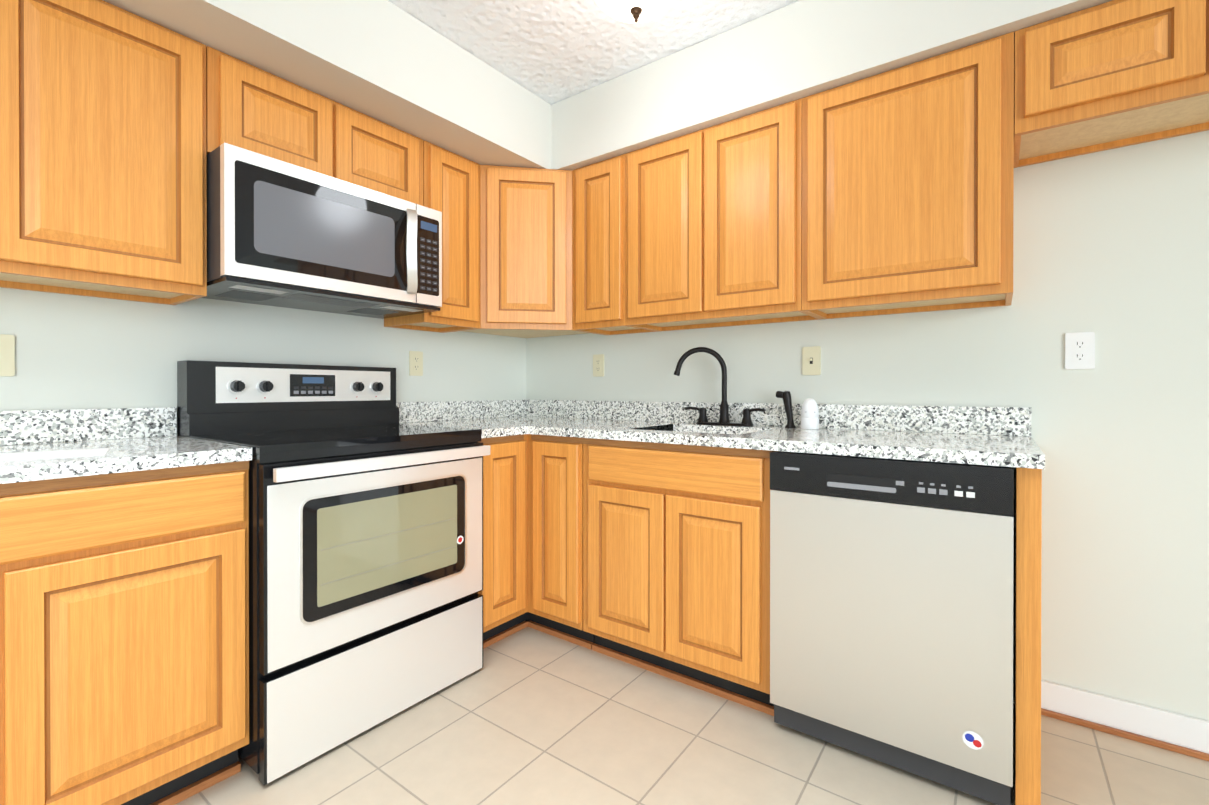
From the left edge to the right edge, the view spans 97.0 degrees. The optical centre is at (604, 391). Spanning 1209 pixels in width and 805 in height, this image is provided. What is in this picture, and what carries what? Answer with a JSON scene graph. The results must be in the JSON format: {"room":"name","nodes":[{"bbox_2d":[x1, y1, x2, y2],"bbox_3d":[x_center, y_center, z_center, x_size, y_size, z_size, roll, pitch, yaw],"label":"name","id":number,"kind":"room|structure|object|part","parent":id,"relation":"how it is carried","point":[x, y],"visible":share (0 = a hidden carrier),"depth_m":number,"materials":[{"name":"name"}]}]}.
{"room":"kitchen","nodes":[
{"label":"kitchen","id":0,"kind":"room"},
{"bbox_2d":[0,287,525,410],"bbox_3d":[-2.397,-0.155,0.612,0.100,2.430,6.400,0,0,36],"label":"wall","id":1,"kind":"structure","parent":0,"point":[78,352],"depth_m":1.84,"materials":[{"name":"white paint"}]},
{"bbox_2d":[0,334,14,376],"bbox_3d":[-1.690,-0.101,1.484,0.008,0.118,0.072,0,0,36],"label":"electrical outlet","id":2,"kind":"object","parent":1,"relation":"attached to","point":[7,355],"visible":1,"depth_m":1.50,"materials":[{"name":"beige plastic"}]},
{"bbox_2d":[0,407,176,445],"bbox_3d":[-1.716,0.102,1.433,0.022,0.096,0.914,0,0,36],"label":"backsplash","id":3,"kind":"structure","parent":1,"relation":"attached to","point":[17,427],"depth_m":1.61,"materials":[{"name":"stone"}]},
{"bbox_2d":[0,0,206,304],"bbox_3d":[-1.595,-0.671,1.342,0.320,0.762,0.914,0,0,36],"label":"upper cabinet","id":4,"kind":"object","parent":1,"relation":"attached to","point":[102,149],"visible":1,"depth_m":1.43,"materials":[{"name":"brown wood"}]},
{"bbox_2d":[206,46,422,205],"bbox_3d":[-1.099,-0.894,2.018,0.320,0.321,0.760,0,0,36],"label":"upper cabinet","id":5,"kind":"object","parent":1,"relation":"attached to","point":[249,107],"visible":0.69,"depth_m":1.84,"materials":[{"name":"brown wood"}]},
{"bbox_2d":[202,143,441,318],"bbox_3d":[-1.027,-0.526,1.968,0.489,0.401,0.757,0,0,36],"label":"over-the-range microwave","id":6,"kind":"object","parent":5,"relation":"attached to","point":[280,233],"visible":1,"depth_m":1.78,"materials":[{"name":"grey metal"}]},
{"bbox_2d":[409,351,422,375],"bbox_3d":[-0.901,-0.134,2.560,0.008,0.118,0.072,0,0,36],"label":"electrical outlet","id":7,"kind":"object","parent":1,"relation":"attached to","point":[415,363],"visible":1,"depth_m":2.55,"materials":[{"name":"beige plastic"}]},
{"bbox_2d":[384,140,479,331],"bbox_3d":[-0.783,-0.675,2.450,0.320,0.762,0.300,0,0,36],"label":"upper cabinet","id":8,"kind":"object","parent":1,"relation":"attached to","point":[451,186],"visible":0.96,"depth_m":2.36,"materials":[{"name":"brown wood"}]},
{"bbox_2d":[396,400,527,422],"bbox_3d":[-0.734,0.097,2.771,0.022,0.095,0.870,0,0,36],"label":"backsplash","id":9,"kind":"structure","parent":1,"relation":"attached to","point":[409,412],"depth_m":2.73,"materials":[{"name":"white stone"}]},
{"bbox_2d":[440,165,604,337],"bbox_3d":[-0.398,-0.676,2.733,0.604,0.762,0.604,0,0,36],"label":"upper cabinet","id":10,"kind":"object","parent":1,"relation":"attached to","point":[526,252],"visible":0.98,"depth_m":2.51,"materials":[{"name":"brown wood"}]},
{"bbox_2d":[388,0,798,104],"bbox_3d":[-0.099,-1.404,-1.078,5.800,0.080,6.600,0,0,36],"label":"ceiling","id":11,"kind":"structure","parent":0,"point":[551,52],"depth_m":2.05,"materials":[{"name":"white paint"}]},
{"bbox_2d":[103,0,1111,170],"bbox_3d":[-0.069,-1.210,0.820,3.396,0.317,3.296,0,0,36],"label":"soffit bulkhead","id":12,"kind":"object","parent":11,"relation":"attached to","point":[389,63],"visible":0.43,"depth_m":1.92,"materials":[{"name":"white paint"}]},
{"bbox_2d":[594,0,675,23],"bbox_3d":[0.100,-1.266,1.679,0.384,0.214,0.384,0,0,36],"label":"flush-mount ceiling light","id":13,"kind":"object","parent":11,"relation":"attached to","point":[634,11],"visible":1,"depth_m":1.69,"materials":[{"name":"white glass"}]},
{"bbox_2d":[175,627,1208,804],"bbox_3d":[-0.099,1.096,-1.069,5.800,0.060,6.600,0,0,36],"label":"floor","id":14,"kind":"structure","parent":0,"point":[528,716],"depth_m":1.54,"materials":[{"name":"tile"}]},
{"bbox_2d":[0,469,248,804],"bbox_3d":[-1.472,0.622,1.256,0.625,0.872,0.914,0,0,36],"label":"base cabinet","id":15,"kind":"object","parent":14,"relation":"on","point":[124,643],"visible":1,"depth_m":1.23,"materials":[{"name":"brown wood"}]},
{"bbox_2d":[0,436,251,495],"bbox_3d":[-1.470,0.181,1.253,0.631,0.060,0.914,0,0,36],"label":"countertop","id":16,"kind":"structure","parent":15,"relation":"on","point":[133,459],"depth_m":1.28,"materials":[{"name":"stone"}]},
{"bbox_2d":[0,448,109,461],"bbox_3d":[-1.350,0.150,1.247,0.280,0.001,0.216,0,0,-40],"label":"paper sheet","id":17,"kind":"object","parent":16,"relation":"on","point":[34,455],"visible":1,"depth_m":1.27,"materials":[{"name":"white paper"}]},
{"bbox_2d":[177,360,489,785],"bbox_3d":[-0.929,0.476,1.901,0.722,1.158,0.759,0,0,36],"label":"range","id":18,"kind":"object","parent":14,"relation":"on","point":[365,557],"visible":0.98,"depth_m":1.69,"materials":[{"name":"silver metal"}]},
{"bbox_2d":[478,434,594,649],"bbox_3d":[-0.366,0.617,2.526,0.908,0.872,0.908,0,0,36],"label":"base cabinet","id":19,"kind":"object","parent":14,"relation":"on","point":[533,534],"visible":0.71,"depth_m":2.20,"materials":[{"name":"brown wood"}]},
{"bbox_2d":[399,416,1044,468],"bbox_3d":[0.209,0.252,2.103,2.334,0.209,0.908,0,0,36],"label":"countertop","id":20,"kind":"structure","parent":19,"relation":"on","point":[975,449],"depth_m":1.81,"materials":[{"name":"stone"}]},
{"bbox_2d":[673,347,764,425],"bbox_3d":[0.493,-0.024,2.298,0.376,0.341,0.147,0,0,36],"label":"faucet","id":21,"kind":"object","parent":20,"relation":"on","point":[724,420],"visible":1,"depth_m":2.32,"materials":[{"name":"black metal"}]},
{"bbox_2d":[776,391,795,427],"bbox_3d":[0.737,0.071,2.171,0.081,0.150,0.044,0,0,36],"label":"sprayer","id":22,"kind":"object","parent":20,"relation":"on","point":[785,396],"visible":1,"depth_m":2.15,"materials":[{"name":"black plastic"}]},
{"bbox_2d":[801,398,818,428],"bbox_3d":[0.811,0.087,2.111,0.068,0.120,0.068,0,0,36],"label":"air freshener","id":23,"kind":"object","parent":20,"relation":"on","point":[809,415],"visible":1,"depth_m":2.09,"materials":[{"name":"white plastic"}]},
{"bbox_2d":[583,444,777,715],"bbox_3d":[0.395,0.619,2.143,0.760,0.872,0.625,0,0,36],"label":"base cabinet","id":24,"kind":"object","parent":14,"relation":"on","point":[676,565],"visible":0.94,"depth_m":1.86,"materials":[{"name":"brown wood"}]},
{"bbox_2d":[770,451,1041,804],"bbox_3d":[0.962,0.620,1.716,0.653,0.872,0.642,0,0,36],"label":"dishwasher","id":25,"kind":"object","parent":14,"relation":"on","point":[891,612],"depth_m":1.43,"materials":[{"name":"grey metal"}]},
{"bbox_3d":[1.216,0.621,1.552,0.049,0.872,0.606,0,0,36],"label":"dishwasher end panel","id":26,"kind":"part","parent":25,"relation":"part of","materials":[{"name":"orange wood"}]},
{"bbox_2d":[526,130,1208,720],"bbox_3d":[1.823,-0.158,1.547,5.800,2.430,0.100,0,0,36],"label":"wall","id":27,"kind":"structure","parent":0,"point":[1112,250],"depth_m":1.70,"materials":[{"name":"white paint"}]},
{"bbox_2d":[593,354,603,376],"bbox_3d":[-0.032,-0.138,2.841,0.072,0.118,0.008,0,0,36],"label":"electrical outlet","id":28,"kind":"object","parent":27,"relation":"attached to","point":[598,365],"visible":1,"depth_m":2.84,"materials":[{"name":"beige plastic"}]},
{"bbox_2d":[573,154,658,334],"bbox_3d":[0.055,-0.675,2.577,0.304,0.762,0.320,0,0,36],"label":"upper cabinet","id":29,"kind":"object","parent":27,"relation":"attached to","point":[599,247],"visible":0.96,"depth_m":2.44,"materials":[{"name":"brown wood"}]},
{"bbox_2d":[626,98,821,330],"bbox_3d":[0.485,-0.674,2.261,0.760,0.762,0.320,0,0,36],"label":"upper cabinet","id":30,"kind":"object","parent":27,"relation":"attached to","point":[713,226],"visible":0.96,"depth_m":2.10,"materials":[{"name":"brown wood"}]},
{"bbox_2d":[528,400,1030,436],"bbox_3d":[0.471,0.098,2.460,2.334,0.095,0.022,0,0,36],"label":"backsplash","id":31,"kind":"structure","parent":27,"relation":"attached to","point":[1010,421],"depth_m":2.11,"materials":[{"name":"white stone"}]},
{"bbox_2d":[802,346,820,374],"bbox_3d":[0.847,-0.126,2.191,0.072,0.118,0.016,0,0,36],"label":"light switch","id":32,"kind":"object","parent":27,"relation":"attached to","point":[811,360],"visible":1,"depth_m":2.19,"materials":[{"name":"beige plastic"}]},
{"bbox_2d":[802,32,1013,318],"bbox_3d":[1.037,-0.672,1.857,0.604,0.762,0.320,0,0,36],"label":"upper cabinet","id":33,"kind":"object","parent":27,"relation":"attached to","point":[907,188],"visible":1,"depth_m":1.71,"materials":[{"name":"brown wood"}]},
{"bbox_2d":[1065,332,1094,369],"bbox_3d":[1.516,-0.130,1.705,0.072,0.118,0.008,0,0,36],"label":"electrical outlet","id":34,"kind":"object","parent":27,"relation":"attached to","point":[1079,350],"visible":1,"depth_m":1.70,"materials":[{"name":"white plastic"}]},
{"bbox_2d":[1014,0,1208,167],"bbox_3d":[1.589,-0.902,1.451,0.762,0.300,0.320,0,0,36],"label":"upper cabinet","id":35,"kind":"object","parent":27,"relation":"attached to","point":[1113,74],"visible":0.94,"depth_m":1.46,"materials":[{"name":"brown wood"}]},
{"bbox_2d":[1041,680,1208,760],"bbox_3d":[2.736,1.007,0.801,3.240,0.105,0.030,0,0,36],"label":"baseboard","id":36,"kind":"structure","parent":27,"relation":"attached to","point":[1172,731],"depth_m":1.63,"materials":[{"name":"white wood"}]}
]}

